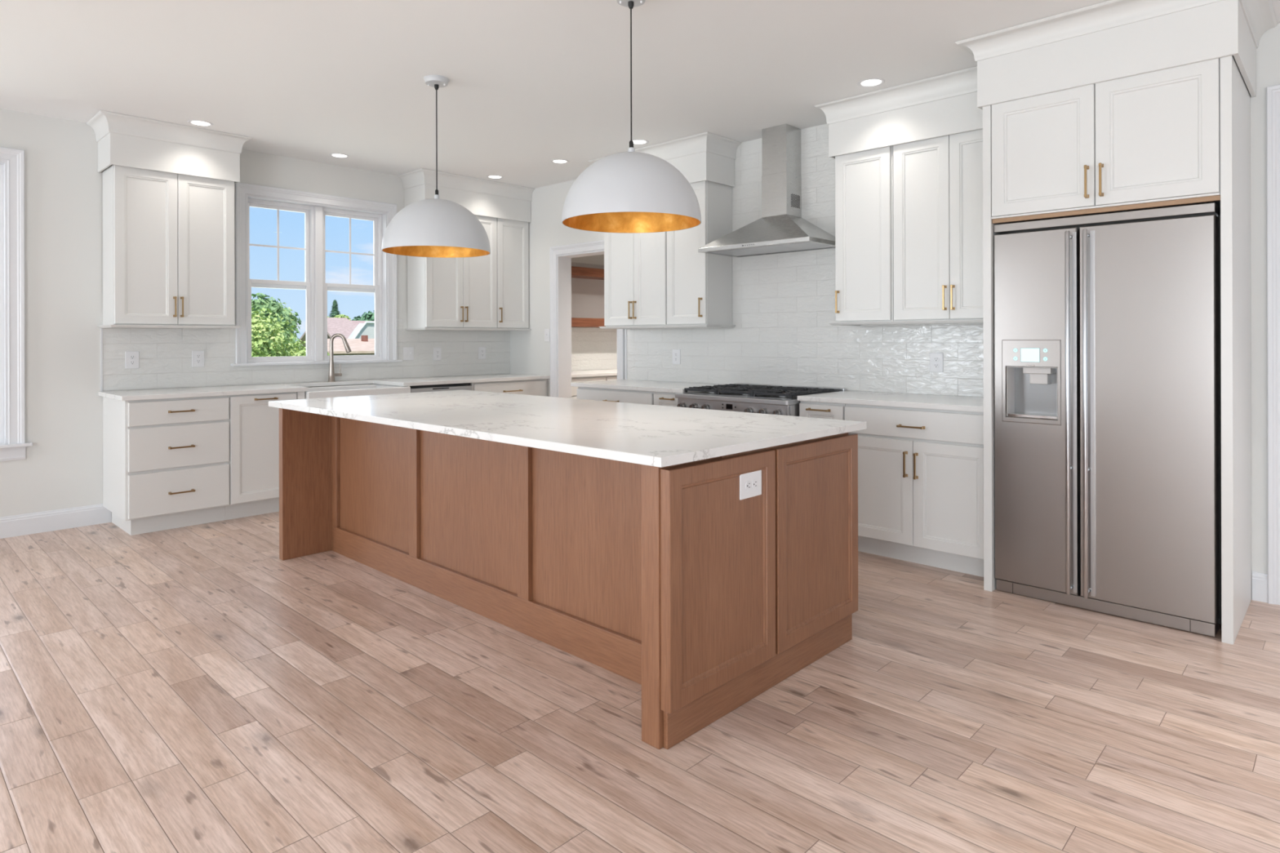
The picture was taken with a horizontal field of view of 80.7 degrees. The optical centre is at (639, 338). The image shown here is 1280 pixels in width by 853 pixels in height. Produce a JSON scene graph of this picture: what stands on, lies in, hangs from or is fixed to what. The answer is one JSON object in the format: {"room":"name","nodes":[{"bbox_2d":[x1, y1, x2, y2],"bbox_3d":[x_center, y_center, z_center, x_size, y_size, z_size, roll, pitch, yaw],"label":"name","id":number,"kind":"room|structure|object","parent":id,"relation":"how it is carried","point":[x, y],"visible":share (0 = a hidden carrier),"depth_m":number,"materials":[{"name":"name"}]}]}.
{"room":"kitchen","nodes":[
{"label":"kitchen","id":0,"kind":"room"},
{"bbox_2d":[0,108,608,517],"bbox_3d":[-3.738,-0.100,5.331,0.150,2.758,12.000,0,0,44],"label":"wall","id":1,"kind":"structure","parent":0,"point":[62,468],"depth_m":5.09,"materials":[{"name":"paint"}]},
{"bbox_2d":[0,146,32,461],"bbox_3d":[-4.785,-0.219,4.191,0.200,2.014,2.182,0,0,44],"label":"window","id":2,"kind":"structure","parent":1,"relation":"in","point":[12,344],"depth_m":4.88,"materials":[{"name":"paint"}]},
{"bbox_2d":[0,503,111,538],"bbox_3d":[-5.748,1.217,3.092,0.016,0.135,5.981,0,0,44],"label":"baseboard","id":3,"kind":"structure","parent":1,"relation":"attached to","point":[13,526],"depth_m":5.02,"materials":[{"name":"paint"}]},
{"bbox_2d":[100,328,102,391],"bbox_3d":[-3.729,0.146,5.222,0.010,0.438,0.010,0,0,44],"label":"trim","id":4,"kind":"structure","parent":1,"relation":"attached to","point":[101,329],"depth_m":5.22,"materials":[{"name":"paint"}]},
{"bbox_2d":[102,164,235,325],"bbox_3d":[-3.337,-0.627,5.369,0.360,1.066,0.745,0,0,44],"label":"upper cabinet","id":5,"kind":"object","parent":1,"relation":"attached to","point":[168,238],"visible":0.96,"depth_m":5.22,"materials":[{"name":"paint"}]},
{"bbox_2d":[86,110,252,184],"bbox_3d":[-3.322,-1.315,5.353,0.422,0.328,0.924,0,0,44],"label":"crown molding","id":6,"kind":"structure","parent":5,"relation":"on","point":[122,140],"depth_m":5.19,"materials":[{"name":"paint"}]},
{"bbox_2d":[102,312,510,391],"bbox_3d":[-2.532,0.089,6.483,0.008,0.545,3.468,0,0,44],"label":"tile backsplash","id":7,"kind":"structure","parent":1,"relation":"attached to","point":[165,354],"depth_m":5.86,"materials":[{"name":"white tile"}]},
{"bbox_2d":[124,351,138,368],"bbox_3d":[-3.602,0.151,5.346,0.009,0.122,0.083,0,0,44],"label":"wall outlet","id":8,"kind":"object","parent":7,"relation":"attached to","point":[131,357],"visible":1,"depth_m":5.34,"materials":[{"name":"white plastic"}]},
{"bbox_2d":[97,324,241,328],"bbox_3d":[-3.336,-0.084,5.372,0.352,0.018,0.810,0,0,44],"label":"rail","id":9,"kind":"object","parent":7,"relation":"attached to","point":[99,326],"visible":1,"depth_m":5.20,"materials":[{"name":"paint"}]},
{"bbox_2d":[191,350,204,367],"bbox_3d":[-3.312,0.150,5.651,0.009,0.122,0.083,0,0,44],"label":"wall outlet","id":10,"kind":"object","parent":7,"relation":"attached to","point":[197,356],"visible":1,"depth_m":5.65,"materials":[{"name":"white plastic"}]},
{"bbox_2d":[403,346,413,360],"bbox_3d":[-2.118,0.138,6.902,0.015,0.122,0.107,0,0,44],"label":"light switch","id":11,"kind":"object","parent":7,"relation":"attached to","point":[408,352],"visible":1,"depth_m":6.90,"materials":[{"name":"white plastic"}]},
{"bbox_2d":[433,347,441,360],"bbox_3d":[-1.914,0.146,7.121,0.009,0.122,0.083,0,0,44],"label":"wall outlet","id":12,"kind":"object","parent":7,"relation":"attached to","point":[437,351],"visible":1,"depth_m":7.12,"materials":[{"name":"white plastic"}]},
{"bbox_2d":[404,327,531,330],"bbox_3d":[-1.614,-0.088,7.183,0.352,0.018,1.182,0,0,44],"label":"rail","id":13,"kind":"object","parent":7,"relation":"attached to","point":[423,328],"visible":1,"depth_m":7.01,"materials":[{"name":"paint"}]},
{"bbox_2d":[478,346,485,359],"bbox_3d":[-1.567,0.143,7.486,0.009,0.122,0.083,0,0,44],"label":"wall outlet","id":14,"kind":"object","parent":7,"relation":"attached to","point":[482,350],"visible":1,"depth_m":7.48,"materials":[{"name":"white plastic"}]},
{"bbox_2d":[231,182,402,366],"bbox_3d":[-2.712,-0.501,6.372,0.200,1.425,1.422,0,0,44],"label":"window","id":15,"kind":"structure","parent":1,"relation":"in","point":[315,206],"depth_m":6.36,"materials":[{"name":"paint"}]},
{"bbox_2d":[407,214,497,328],"bbox_3d":[-1.736,-0.631,7.053,0.360,1.066,0.765,0,0,44],"label":"upper cabinet","id":16,"kind":"object","parent":1,"relation":"attached to","point":[461,292],"visible":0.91,"depth_m":6.90,"materials":[{"name":"paint"}]},
{"bbox_2d":[397,168,534,222],"bbox_3d":[-1.619,-1.319,7.144,0.422,0.328,1.241,0,0,44],"label":"crown molding","id":17,"kind":"structure","parent":16,"relation":"on","point":[481,197],"depth_m":6.99,"materials":[{"name":"paint"}]},
{"bbox_2d":[497,217,528,328],"bbox_3d":[-1.339,-0.632,7.470,0.360,1.066,0.386,0,0,44],"label":"upper cabinet","id":18,"kind":"object","parent":1,"relation":"attached to","point":[513,256],"visible":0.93,"depth_m":7.37,"materials":[{"name":"paint"}]},
{"bbox_2d":[571,262,604,328],"bbox_3d":[-0.391,-0.488,8.741,0.001,0.724,2.424,0,0,44],"label":"pantry panel","id":19,"kind":"object","parent":1,"relation":"attached to","point":[587,295],"depth_m":8.53,"materials":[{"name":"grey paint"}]},
{"bbox_2d":[571,266,604,279],"bbox_3d":[-0.300,-0.725,8.653,0.252,0.095,2.424,0,0,44],"label":"shelf","id":20,"kind":"object","parent":19,"relation":"attached to","point":[576,272],"visible":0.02,"depth_m":8.22,"materials":[{"name":"brown wood"}]},
{"bbox_2d":[571,317,605,327],"bbox_3d":[-0.298,-0.177,8.653,0.252,0.095,2.424,0,0,44],"label":"shelf","id":21,"kind":"object","parent":19,"relation":"attached to","point":[575,322],"visible":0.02,"depth_m":8.20,"materials":[{"name":"brown wood"}]},
{"bbox_2d":[571,327,617,370],"bbox_3d":[-0.387,0.116,8.739,0.008,0.480,2.424,0,0,44],"label":"tile backsplash","id":22,"kind":"structure","parent":1,"relation":"attached to","point":[592,348],"depth_m":8.59,"materials":[{"name":"beige tile"}]},
{"bbox_2d":[0,511,1279,852],"bbox_3d":[0.030,1.329,1.780,10.500,0.120,12.343,0,0,44],"label":"floor","id":23,"kind":"structure","parent":0,"point":[199,688],"depth_m":2.47,"materials":[{"name":"brown wood"}]},
{"bbox_2d":[102,395,229,535],"bbox_3d":[-3.275,0.836,5.221,0.664,0.884,0.610,0,0,44],"label":"base cabinet","id":24,"kind":"object","parent":23,"relation":"on","point":[166,466],"visible":0.98,"depth_m":5.01,"materials":[{"name":"paint"}]},
{"bbox_2d":[225,391,296,519],"bbox_3d":[-2.906,0.835,5.609,0.664,0.884,0.461,0,0,44],"label":"base cabinet","id":25,"kind":"object","parent":23,"relation":"on","point":[254,425],"visible":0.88,"depth_m":5.37,"materials":[{"name":"paint"}]},
{"bbox_2d":[296,383,409,399],"bbox_3d":[-2.431,0.834,6.108,0.664,0.883,0.911,0,0,44],"label":"base cabinet","id":26,"kind":"object","parent":23,"relation":"on","point":[300,395],"visible":0.02,"depth_m":5.59,"materials":[{"name":"paint"}]},
{"bbox_2d":[409,382,471,392],"bbox_3d":[-1.910,0.833,6.666,0.612,0.882,0.608,0,0,44],"label":"dishwasher","id":27,"kind":"object","parent":23,"relation":"on","point":[465,386],"visible":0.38,"depth_m":6.46,"materials":[{"name":"silver metal"}]},
{"bbox_2d":[470,378,547,396],"bbox_3d":[-1.395,0.831,7.198,0.664,0.884,0.863,0,0,44],"label":"base cabinet","id":28,"kind":"object","parent":23,"relation":"on","point":[527,387],"visible":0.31,"depth_m":7.03,"materials":[{"name":"paint"}]},
{"bbox_2d":[97,373,550,400],"bbox_3d":[-2.308,0.376,6.253,0.647,0.030,3.492,0,0,44],"label":"countertop","id":29,"kind":"structure","parent":28,"relation":"on","point":[177,393],"depth_m":5.63,"materials":[{"name":"stone"}]},
{"bbox_2d":[327,333,351,382],"bbox_3d":[-2.521,0.158,6.328,0.188,0.408,0.072,0,0,-14],"label":"kitchen faucet","id":30,"kind":"object","parent":29,"relation":"on","point":[331,375],"visible":1,"depth_m":6.30,"materials":[{"name":"silver metal"}]},
{"bbox_2d":[304,384,410,399],"bbox_3d":[-2.364,0.510,6.072,0.536,0.232,0.832,0,0,44],"label":"sink","id":31,"kind":"object","parent":29,"relation":"in","point":[362,389],"visible":0.23,"depth_m":6.00,"materials":[{"name":"ceramic"}]},
{"bbox_2d":[279,408,857,749],"bbox_3d":[-0.576,0.829,3.777,3.000,0.884,1.238,0,0,44],"label":"kitchen island","id":32,"kind":"object","parent":23,"relation":"on","point":[668,582],"visible":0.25,"depth_m":2.99,"materials":[{"name":"brown wood"}]},
{"bbox_2d":[268,389,866,467],"bbox_3d":[-0.593,0.372,3.777,3.052,0.030,1.305,0,0,44],"label":"island countertop","id":33,"kind":"structure","parent":32,"relation":"on","point":[646,434],"depth_m":3.21,"materials":[{"name":"stone"}]},
{"bbox_2d":[739,470,761,500],"bbox_3d":[0.386,0.507,2.619,0.009,0.088,0.127,0,0,44],"label":"wall outlet","id":34,"kind":"object","parent":32,"relation":"attached to","point":[750,483],"visible":1,"depth_m":2.61,"materials":[{"name":"white plastic"}]},
{"bbox_2d":[745,480,751,490],"bbox_3d":[0.375,0.507,2.602,0.003,0.033,0.033,0,0,44],"label":"receptacle","id":35,"kind":"object","parent":34,"relation":"attached to","point":[748,483],"depth_m":2.60,"materials":[{"name":"white plastic"}]},
{"bbox_2d":[751,479,757,488],"bbox_3d":[0.402,0.507,2.631,0.003,0.033,0.033,0,0,44],"label":"receptacle","id":36,"kind":"object","parent":34,"relation":"attached to","point":[754,482],"depth_m":2.63,"materials":[{"name":"white plastic"}]},
{"bbox_2d":[571,375,617,398],"bbox_3d":[-0.172,0.828,8.483,0.664,0.884,2.299,0,0,44],"label":"base cabinet","id":37,"kind":"object","parent":23,"relation":"on","point":[574,380],"visible":0.02,"depth_m":7.68,"materials":[{"name":"paint"}]},
{"bbox_2d":[571,368,617,377],"bbox_3d":[-0.154,0.371,8.518,0.647,0.030,2.424,0,0,44],"label":"countertop","id":38,"kind":"structure","parent":37,"relation":"on","point":[610,371],"depth_m":7.91,"materials":[{"name":"stone"}]},
{"bbox_2d":[576,386,654,404],"bbox_3d":[-0.005,0.828,6.014,0.841,0.884,0.664,0,0,44],"label":"base cabinet","id":39,"kind":"object","parent":23,"relation":"on","point":[582,393],"visible":0.16,"depth_m":5.77,"materials":[{"name":"paint"}]},
{"bbox_2d":[570,379,723,393],"bbox_3d":[0.092,0.370,5.934,1.192,0.030,0.647,0,0,44],"label":"countertop","id":40,"kind":"structure","parent":39,"relation":"on","point":[626,384],"depth_m":5.80,"materials":[{"name":"stone"}]},
{"bbox_2d":[653,391,677,406],"bbox_3d":[0.409,0.827,5.620,0.299,0.884,0.664,0,0,44],"label":"base cabinet","id":41,"kind":"object","parent":23,"relation":"on","point":[660,398],"visible":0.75,"depth_m":5.43,"materials":[{"name":"paint"}]},
{"bbox_2d":[675,382,845,416],"bbox_3d":[0.796,0.802,5.138,0.911,0.931,0.789,0,0,44],"label":"gas range","id":42,"kind":"object","parent":23,"relation":"on","point":[772,399],"visible":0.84,"depth_m":4.94,"materials":[{"name":"silver metal"}]},
{"bbox_2d":[675,392,799,405],"bbox_3d":[0.816,0.392,5.159,0.911,0.031,0.730,0,0,44],"label":"cooktop","id":43,"kind":"object","parent":42,"relation":"in","point":[722,398],"depth_m":4.89,"materials":[{"name":"silver metal"}]},
{"bbox_2d":[799,400,845,420],"bbox_3d":[1.298,0.824,4.774,0.305,0.884,0.664,0,0,44],"label":"base cabinet","id":44,"kind":"object","parent":23,"relation":"on","point":[806,409],"visible":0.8,"depth_m":4.55,"materials":[{"name":"paint"}]},
{"bbox_2d":[844,404,983,577],"bbox_3d":[1.712,0.823,4.381,0.832,0.884,0.664,0,0,44],"label":"base cabinet","id":45,"kind":"object","parent":23,"relation":"on","point":[921,471],"visible":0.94,"depth_m":4.13,"materials":[{"name":"paint"}]},
{"bbox_2d":[797,390,983,412],"bbox_3d":[1.606,0.366,4.494,1.140,0.030,0.647,0,0,44],"label":"countertop","id":46,"kind":"structure","parent":45,"relation":"on","point":[963,403],"depth_m":4.39,"materials":[{"name":"stone"}]},
{"bbox_2d":[994,202,1221,636],"bbox_3d":[2.324,0.343,3.703,0.899,1.832,0.762,0,0,44],"label":"refrigerator","id":47,"kind":"object","parent":23,"relation":"on","point":[1108,352],"visible":1,"depth_m":3.42,"materials":[{"name":"silver metal"}]},
{"bbox_2d":[982,55,1251,644],"bbox_3d":[2.330,0.043,3.708,0.991,2.440,0.784,0,0,44],"label":"tall cabinet","id":48,"kind":"object","parent":23,"relation":"on","point":[1180,135],"visible":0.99,"depth_m":3.38,"materials":[{"name":"paint"}]},
{"bbox_2d":[814,0,1277,159],"bbox_3d":[1.926,-1.328,4.046,2.238,0.328,0.845,0,0,44],"label":"crown molding","id":49,"kind":"structure","parent":48,"relation":"on","point":[1109,40],"depth_m":3.55,"materials":[{"name":"paint"}]},
{"bbox_2d":[0,0,1279,188],"bbox_3d":[0.008,-1.589,1.764,10.500,0.200,12.300,0,0,44],"label":"ceiling","id":50,"kind":"structure","parent":0,"point":[532,83],"depth_m":4.10,"materials":[{"name":"paint"}]},
{"bbox_2d":[187,120,213,126],"bbox_3d":[-3.018,-1.478,5.176,0.156,0.003,0.156,0,0,44],"label":"recessed light","id":51,"kind":"object","parent":50,"relation":"in","point":[197,122],"visible":1,"depth_m":5.18,"materials":[{"name":"white plastic"}]},
{"bbox_2d":[328,153,350,158],"bbox_3d":[-2.432,-1.480,6.098,0.156,0.003,0.156,0,0,44],"label":"recessed light","id":52,"kind":"object","parent":50,"relation":"in","point":[335,155],"visible":1,"depth_m":6.09,"materials":[{"name":"white"}]},
{"bbox_2d":[381,75,490,257],"bbox_3d":[-1.163,-0.990,4.312,0.602,0.990,0.602,0,0,44],"label":"pendant lamp","id":53,"kind":"object","parent":50,"relation":"hanging from","point":[435,227],"visible":1,"depth_m":4.12,"materials":[{"name":"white metal"}]},
{"bbox_2d":[486,174,503,178],"bbox_3d":[-1.331,-1.483,6.915,0.156,0.003,0.156,0,0,44],"label":"recessed light","id":54,"kind":"object","parent":50,"relation":"in","point":[492,176],"visible":1,"depth_m":6.91,"materials":[{"name":"white"}]},
{"bbox_2d":[550,159,568,164],"bbox_3d":[-0.672,-1.485,6.317,0.156,0.003,0.156,0,0,44],"label":"recessed light","id":55,"kind":"object","parent":50,"relation":"in","point":[554,161],"visible":1,"depth_m":6.31,"materials":[{"name":"white"}]},
{"bbox_2d":[561,0,701,233],"bbox_3d":[-0.038,-0.993,3.259,0.602,0.990,0.602,0,0,44],"label":"pendant lamp","id":56,"kind":"object","parent":50,"relation":"hanging from","point":[630,192],"visible":1,"depth_m":3.06,"materials":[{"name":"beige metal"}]},
{"bbox_2d":[628,138,648,144],"bbox_3d":[-0.010,-1.486,5.698,0.156,0.003,0.156,0,0,44],"label":"recessed light","id":57,"kind":"object","parent":50,"relation":"in","point":[638,141],"visible":0.85,"depth_m":5.69,"materials":[{"name":"white"}]},
{"bbox_2d":[857,77,884,87],"bbox_3d":[1.347,-1.490,4.389,0.156,0.003,0.156,0,0,44],"label":"recessed light","id":58,"kind":"object","parent":50,"relation":"in","point":[868,82],"visible":1,"depth_m":4.39,"materials":[{"name":"white"}]},
{"bbox_2d":[510,23,1279,599],"bbox_3d":[2.412,-0.116,4.288,10.200,2.758,0.165,0,0,44],"label":"wall","id":59,"kind":"structure","parent":0,"point":[530,354],"depth_m":3.64,"materials":[{"name":"paint"}]},
{"bbox_2d":[544,328,550,341],"bbox_3d":[-0.905,-0.033,7.317,0.075,0.122,0.015,0,0,44],"label":"light switch","id":60,"kind":"object","parent":59,"relation":"attached to","point":[547,334],"visible":1,"depth_m":7.31,"materials":[{"name":"white plastic"}]},
{"bbox_2d":[549,240,625,398],"bbox_3d":[-0.444,0.194,6.987,0.992,2.154,0.192,0,0,44],"label":"door frame","id":61,"kind":"structure","parent":59,"relation":"in","point":[560,256],"depth_m":7.24,"materials":[{"name":"paint"}]},
{"bbox_2d":[625,328,626,379],"bbox_3d":[-0.119,0.137,6.572,0.016,0.438,0.014,0,0,44],"label":"trim","id":62,"kind":"structure","parent":59,"relation":"attached to","point":[625,329],"depth_m":6.56,"materials":[{"name":"paint"}]},
{"bbox_2d":[604,231,667,326],"bbox_3d":[0.048,-0.635,6.159,0.691,1.066,0.360,0,0,44],"label":"upper cabinet","id":63,"kind":"object","parent":59,"relation":"attached to","point":[635,264],"visible":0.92,"depth_m":6.04,"materials":[{"name":"paint"}]},
{"bbox_2d":[588,131,741,186],"bbox_3d":[0.170,-1.323,6.004,1.265,0.328,0.414,0,0,44],"label":"crown molding","id":64,"kind":"structure","parent":63,"relation":"on","point":[705,156],"depth_m":5.62,"materials":[{"name":"paint"}]},
{"bbox_2d":[666,180,732,325],"bbox_3d":[0.441,-0.636,5.785,0.392,1.066,0.360,0,0,44],"label":"upper cabinet","id":65,"kind":"object","parent":59,"relation":"attached to","point":[700,285],"visible":0.92,"depth_m":5.66,"materials":[{"name":"paint"}]},
{"bbox_2d":[697,124,835,257],"bbox_3d":[0.907,-1.054,5.256,0.905,0.871,0.484,0,0,44],"label":"range hood","id":66,"kind":"object","parent":59,"relation":"attached to","point":[781,228],"visible":0.99,"depth_m":5.26,"materials":[{"name":"silver metal"}]},
{"bbox_2d":[791,193,799,208],"bbox_3d":[1.094,-0.968,5.302,0.001,0.092,0.113,0,0,44],"label":"vent grille","id":67,"kind":"object","parent":66,"relation":"attached to","point":[795,197],"depth_m":5.30,"materials":[{"name":"grey metal"}]},
{"bbox_2d":[626,123,983,397],"bbox_3d":[1.062,-0.569,5.451,3.243,1.842,0.008,0,0,44],"label":"tile backsplash","id":68,"kind":"structure","parent":59,"relation":"attached to","point":[784,304],"depth_m":5.35,"materials":[{"name":"white tile"}]},
{"bbox_2d":[599,324,735,328],"bbox_3d":[0.194,-0.093,6.024,1.148,0.018,0.352,0,0,44],"label":"rail","id":69,"kind":"object","parent":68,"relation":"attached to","point":[670,326],"visible":1,"depth_m":5.78,"materials":[{"name":"paint"}]},
{"bbox_2d":[672,349,679,364],"bbox_3d":[0.296,0.149,6.169,0.083,0.122,0.009,0,0,44],"label":"wall outlet","id":70,"kind":"object","parent":68,"relation":"attached to","point":[676,353],"visible":1,"depth_m":6.17,"materials":[{"name":"white plastic"}]},
{"bbox_2d":[929,352,942,372],"bbox_3d":[1.846,0.149,4.695,0.083,0.122,0.009,0,0,44],"label":"wall outlet","id":71,"kind":"object","parent":68,"relation":"attached to","point":[935,358],"visible":1,"depth_m":4.69,"materials":[{"name":"white plastic"}]},
{"bbox_2d":[933,356,938,362],"bbox_3d":[1.844,0.129,4.693,0.033,0.033,0.003,0,0,44],"label":"receptacle","id":72,"kind":"object","parent":71,"relation":"attached to","point":[935,358],"depth_m":4.69,"materials":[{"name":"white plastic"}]},
{"bbox_2d":[933,363,938,368],"bbox_3d":[1.844,0.168,4.693,0.033,0.033,0.003,0,0,44],"label":"receptacle","id":73,"kind":"object","parent":71,"relation":"attached to","point":[935,365],"depth_m":4.69,"materials":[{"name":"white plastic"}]},
{"bbox_2d":[835,145,893,322],"bbox_3d":[1.483,-0.639,4.794,0.381,1.066,0.360,0,0,44],"label":"upper cabinet","id":74,"kind":"object","parent":59,"relation":"attached to","point":[864,267],"visible":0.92,"depth_m":4.69,"materials":[{"name":"paint"}]},
{"bbox_2d":[893,128,982,320],"bbox_3d":[1.866,-0.640,4.430,0.671,1.066,0.360,0,0,44],"label":"upper cabinet","id":75,"kind":"object","parent":59,"relation":"attached to","point":[938,181],"visible":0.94,"depth_m":4.36,"materials":[{"name":"paint"}]},
{"bbox_2d":[827,319,982,325],"bbox_3d":[1.718,-0.097,4.575,1.087,0.018,0.352,0,0,44],"label":"rail","id":76,"kind":"object","parent":75,"relation":"attached to","point":[975,321],"visible":0.78,"depth_m":4.47,"materials":[{"name":"paint"}]},
{"bbox_2d":[1252,571,1267,603],"bbox_3d":[2.981,1.194,3.624,0.059,0.135,0.016,0,0,44],"label":"baseboard","id":77,"kind":"structure","parent":59,"relation":"attached to","point":[1260,580],"depth_m":3.62,"materials":[{"name":"paint"}]},
{"bbox_2d":[1266,84,1279,604],"bbox_3d":[3.440,0.029,3.293,1.066,2.463,0.192,0,0,44],"label":"door","id":78,"kind":"structure","parent":59,"relation":"in","point":[1273,92],"depth_m":3.58,"materials":[{"name":"paint"}]},
{"label":"outside","id":79,"kind":"structure","parent":0,"visible":0},
{"bbox_3d":[-31.101,2.750,63.652,119.800,0.200,120.000,0,0,44],"label":"lawn","id":80,"kind":"structure","parent":79,"visible":0},
{"bbox_2d":[251,292,302,350],"bbox_3d":[-15.138,0.394,29.835,3.234,4.442,3.573,0,0,44],"label":"deciduous tree","id":81,"kind":"object","parent":80,"relation":"on","point":[274,306],"visible":0.2,"depth_m":29.91,"materials":[{"name":"green plant"}]},
{"bbox_2d":[262,298,297,331],"bbox_3d":[-21.971,0.091,45.299,2.393,5.078,2.557,0,0,44],"label":"deciduous tree","id":82,"kind":"object","parent":80,"relation":"on","point":[282,317],"visible":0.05,"depth_m":45.07,"materials":[{"name":"green plant"}]},
{"bbox_2d":[251,307,329,356],"bbox_3d":[-8.783,0.931,17.517,2.809,3.335,3.900,0,0,44],"label":"leafy shrub","id":83,"kind":"object","parent":80,"relation":"on","point":[264,342],"visible":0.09,"depth_m":17.30,"materials":[{"name":"green plant"}]},
{"bbox_2d":[293,317,374,352],"bbox_3d":[-13.080,0.753,41.034,13.100,3.700,11.936,0,0,44],"label":"house","id":84,"kind":"structure","parent":80,"relation":"on","point":[349,329],"depth_m":37.90,"materials":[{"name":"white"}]},
{"bbox_2d":[328,299,340,317],"bbox_3d":[-21.131,-0.038,52.267,3.176,5.325,3.488,0,0,44],"label":"conifer tree","id":85,"kind":"object","parent":80,"relation":"on","point":[335,311],"visible":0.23,"depth_m":52.12,"materials":[{"name":"green plant"}]},
{"bbox_2d":[296,335,374,355],"bbox_3d":[-9.351,1.234,26.887,4.000,2.720,6.300,0,0,44],"label":"garage","id":86,"kind":"structure","parent":80,"relation":"on","point":[364,345],"depth_m":25.46,"materials":[{"name":"beige"}]},
{"bbox_2d":[327,314,351,320],"bbox_3d":[-19.409,0.536,47.695,2.451,4.174,1.787,0,0,-26],"label":"leafy shrub","id":87,"kind":"object","parent":80,"relation":"on","point":[341,315],"visible":0.05,"depth_m":47.93,"materials":[{"name":"green plant"}]},
{"bbox_2d":[351,310,374,320],"bbox_3d":[-19.870,0.194,58.010,3.982,4.867,4.788,0,0,44],"label":"deciduous tree","id":88,"kind":"object","parent":80,"relation":"on","point":[370,316],"visible":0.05,"depth_m":56.09,"materials":[{"name":"green plant"}]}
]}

